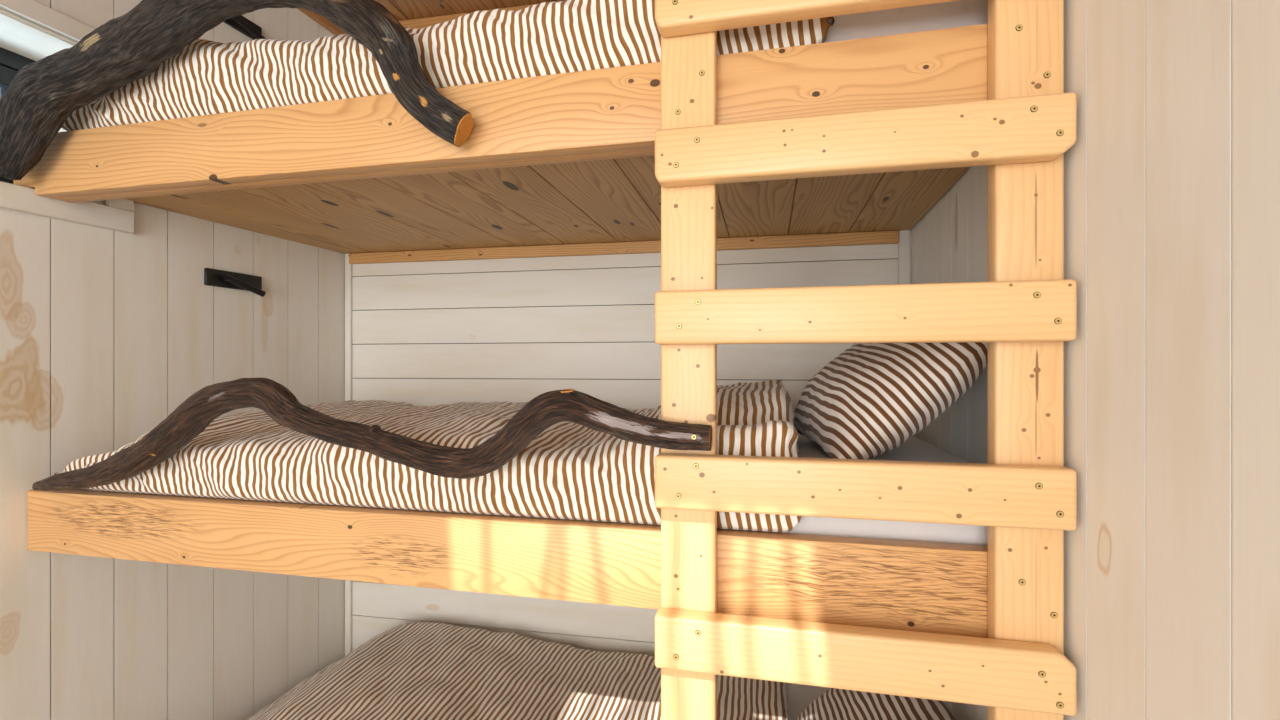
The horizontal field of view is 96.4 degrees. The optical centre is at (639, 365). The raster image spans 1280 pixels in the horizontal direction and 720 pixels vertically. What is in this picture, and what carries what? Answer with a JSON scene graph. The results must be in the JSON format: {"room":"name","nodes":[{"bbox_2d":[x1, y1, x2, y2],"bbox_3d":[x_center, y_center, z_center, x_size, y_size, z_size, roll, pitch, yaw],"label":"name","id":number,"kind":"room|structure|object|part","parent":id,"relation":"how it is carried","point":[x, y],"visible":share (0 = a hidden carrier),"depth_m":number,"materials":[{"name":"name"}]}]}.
{"room":"bunk bedroom","nodes":[
{"label":"bunk bedroom","id":0,"kind":"room"},
{"bbox_2d":[0,0,344,719],"bbox_3d":[-1.944,0.022,-0.243,0.048,2.855,5.405,0,0,16],"label":"wall","id":1,"kind":"structure","parent":0,"point":[105,333],"depth_m":1.59,"materials":[{"name":"white wood"}]},
{"bbox_2d":[204,268,265,296],"bbox_3d":[-1.287,-0.266,1.841,0.059,0.073,0.188,0,0,16],"label":"reading lamp","id":2,"kind":"object","parent":1,"relation":"attached to","point":[212,277],"visible":1,"depth_m":1.83,"materials":[{"name":"black metal"}]},
{"bbox_2d":[224,15,265,39],"bbox_3d":[-1.287,-1.109,1.841,0.059,0.073,0.188,0,0,16],"label":"reading lamp","id":3,"kind":"object","parent":1,"relation":"attached to","point":[240,23],"visible":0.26,"depth_m":1.86,"materials":[{"name":"black metal"}]},
{"bbox_2d":[297,8,348,34],"bbox_3d":[-1.300,-1.322,1.850,0.030,0.044,0.935,0,0,16],"label":"trim","id":4,"kind":"structure","parent":1,"relation":"attached to","point":[319,19],"depth_m":2.17,"materials":[{"name":"brown wood"}]},
{"bbox_2d":[375,0,562,20],"bbox_3d":[-0.866,-1.375,-0.372,2.770,0.060,5.300,0,0,12],"label":"ceiling","id":5,"kind":"structure","parent":0,"point":[401,10],"depth_m":2.14,"materials":[{"name":"brown wood"}]},
{"bbox_2d":[352,230,910,656],"bbox_3d":[-0.124,0.022,2.127,2.250,2.855,0.048,0,0,11],"label":"wall","id":6,"kind":"structure","parent":0,"point":[432,333],"depth_m":2.15,"materials":[{"name":"white wood"}]},
{"bbox_2d":[345,254,351,655],"bbox_3d":[-1.169,0.075,2.295,0.026,2.749,0.012,0,0,12],"label":"trim","id":7,"kind":"structure","parent":6,"relation":"attached to","point":[348,267],"depth_m":2.29,"materials":[{"name":"white wood"}]},
{"bbox_2d":[399,0,565,28],"bbox_3d":[-0.149,-1.320,2.091,2.045,0.050,0.030,0,0,11],"label":"trim","id":8,"kind":"structure","parent":6,"relation":"attached to","point":[420,23],"depth_m":2.20,"materials":[{"name":"brown wood"}]},
{"bbox_2d":[13,24,987,263],"bbox_3d":[-0.300,-0.476,1.635,2.225,0.142,1.044,0,0,12],"label":"bunk bed","id":9,"kind":"object","parent":6,"relation":"attached to","point":[563,164],"visible":0.74,"depth_m":1.28,"materials":[{"name":"brown wood"}]},
{"bbox_2d":[824,0,987,42],"bbox_3d":[-0.171,-0.557,1.598,1.904,0.174,0.924,0,0,12],"label":"mattress","id":10,"kind":"object","parent":9,"relation":"on","point":[961,13],"visible":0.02,"depth_m":0.98,"materials":[{"name":"white fabric"}]},
{"bbox_2d":[61,0,834,130],"bbox_3d":[-0.438,-0.664,1.618,1.781,0.230,0.948,0,0,12],"label":"striped duvet","id":11,"kind":"object","parent":10,"relation":"on","point":[207,77],"visible":0.36,"depth_m":1.14,"materials":[{"name":"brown fabric"}]},
{"bbox_2d":[27,490,987,637],"bbox_3d":[-0.278,0.367,1.630,2.180,0.142,1.044,0,0,12],"label":"bunk bed","id":12,"kind":"object","parent":6,"relation":"attached to","point":[917,586],"visible":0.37,"depth_m":1.09,"materials":[{"name":"brown wood"}]},
{"bbox_2d":[140,433,987,544],"bbox_3d":[-0.171,0.285,1.598,1.904,0.175,0.924,0,0,12],"label":"mattress","id":13,"kind":"object","parent":12,"relation":"on","point":[914,448],"visible":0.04,"depth_m":1.01,"materials":[{"name":"white fabric"}]},
{"bbox_2d":[54,379,800,531],"bbox_3d":[-0.457,0.164,1.624,1.732,0.260,0.956,0,0,12],"label":"striped duvet","id":14,"kind":"object","parent":13,"relation":"on","point":[574,471],"visible":0.64,"depth_m":1.19,"materials":[{"name":"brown fabric"}]},
{"bbox_2d":[794,342,987,459],"bbox_3d":[0.545,0.043,1.303,0.328,0.306,0.528,0,0,5],"label":"pillow","id":15,"kind":"object","parent":13,"relation":"on","point":[867,401],"visible":0.76,"depth_m":1.09,"materials":[{"name":"fabric"}]},
{"bbox_2d":[898,230,909,283],"bbox_3d":[0.879,0.053,1.904,0.035,2.794,0.012,0,0,12],"label":"trim","id":16,"kind":"structure","parent":6,"relation":"attached to","point":[904,236],"depth_m":1.90,"materials":[{"name":"white wood"}]},
{"bbox_3d":[-0.278,1.210,1.630,2.180,0.142,1.044,0,0,12],"label":"bunk bed","id":17,"kind":"object","parent":6,"relation":"attached to","visible":0},
{"bbox_2d":[786,683,829,719],"bbox_3d":[-0.090,1.128,1.580,1.740,0.175,0.924,0,0,12],"label":"mattress","id":18,"kind":"object","parent":17,"relation":"on","point":[799,696],"visible":0.04,"depth_m":1.81,"materials":[{"name":"white fabric"}]},
{"bbox_2d":[247,622,787,719],"bbox_3d":[-0.457,1.066,1.622,1.727,0.244,0.948,0,0,12],"label":"striped duvet","id":19,"kind":"object","parent":18,"relation":"on","point":[414,670],"visible":0.85,"depth_m":1.73,"materials":[{"name":"brown fabric"}]},
{"bbox_2d":[796,688,955,719],"bbox_3d":[0.556,0.896,1.331,0.306,0.286,0.568,0,0,5],"label":"pillow","id":20,"kind":"object","parent":18,"relation":"on","point":[834,704],"visible":0.5,"depth_m":1.34,"materials":[{"name":"fabric"}]},
{"bbox_2d":[911,0,1279,719],"bbox_3d":[0.267,0.022,-0.770,0.048,2.855,5.568,0,0,14],"label":"wall","id":21,"kind":"structure","parent":0,"point":[1172,167],"depth_m":0.65,"materials":[{"name":"white wood"}]},
{"bbox_3d":[-0.851,1.475,-0.375,2.900,0.050,5.500,0,0,12],"label":"floor","id":22,"kind":"structure","parent":0,"visible":0},
{"bbox_2d":[655,0,1076,719],"bbox_3d":[0.333,0.100,0.921,0.619,2.700,0.077,0,0,12],"label":"ladder","id":23,"kind":"object","parent":22,"relation":"on","point":[1025,495],"visible":0.99,"depth_m":0.88,"materials":[{"name":"brown wood"}]},
{"bbox_2d":[32,377,711,490],"bbox_3d":[-0.645,0.157,1.134,1.573,0.265,0.082,0,0,14],"label":"guard rail","id":24,"kind":"object","parent":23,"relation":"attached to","point":[191,417],"visible":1,"depth_m":1.08,"materials":[{"name":"brown wood"}]},
{"bbox_3d":[0.085,0.100,0.996,0.094,2.700,0.038,0,0,12],"label":"post","id":25,"kind":"part","parent":23,"relation":"part of","materials":[{"name":"brown wood"}]},
{"bbox_3d":[0.594,0.100,0.883,0.094,2.700,0.038,0,0,12],"label":"post","id":26,"kind":"part","parent":23,"relation":"part of","materials":[{"name":"brown wood"}]}
]}

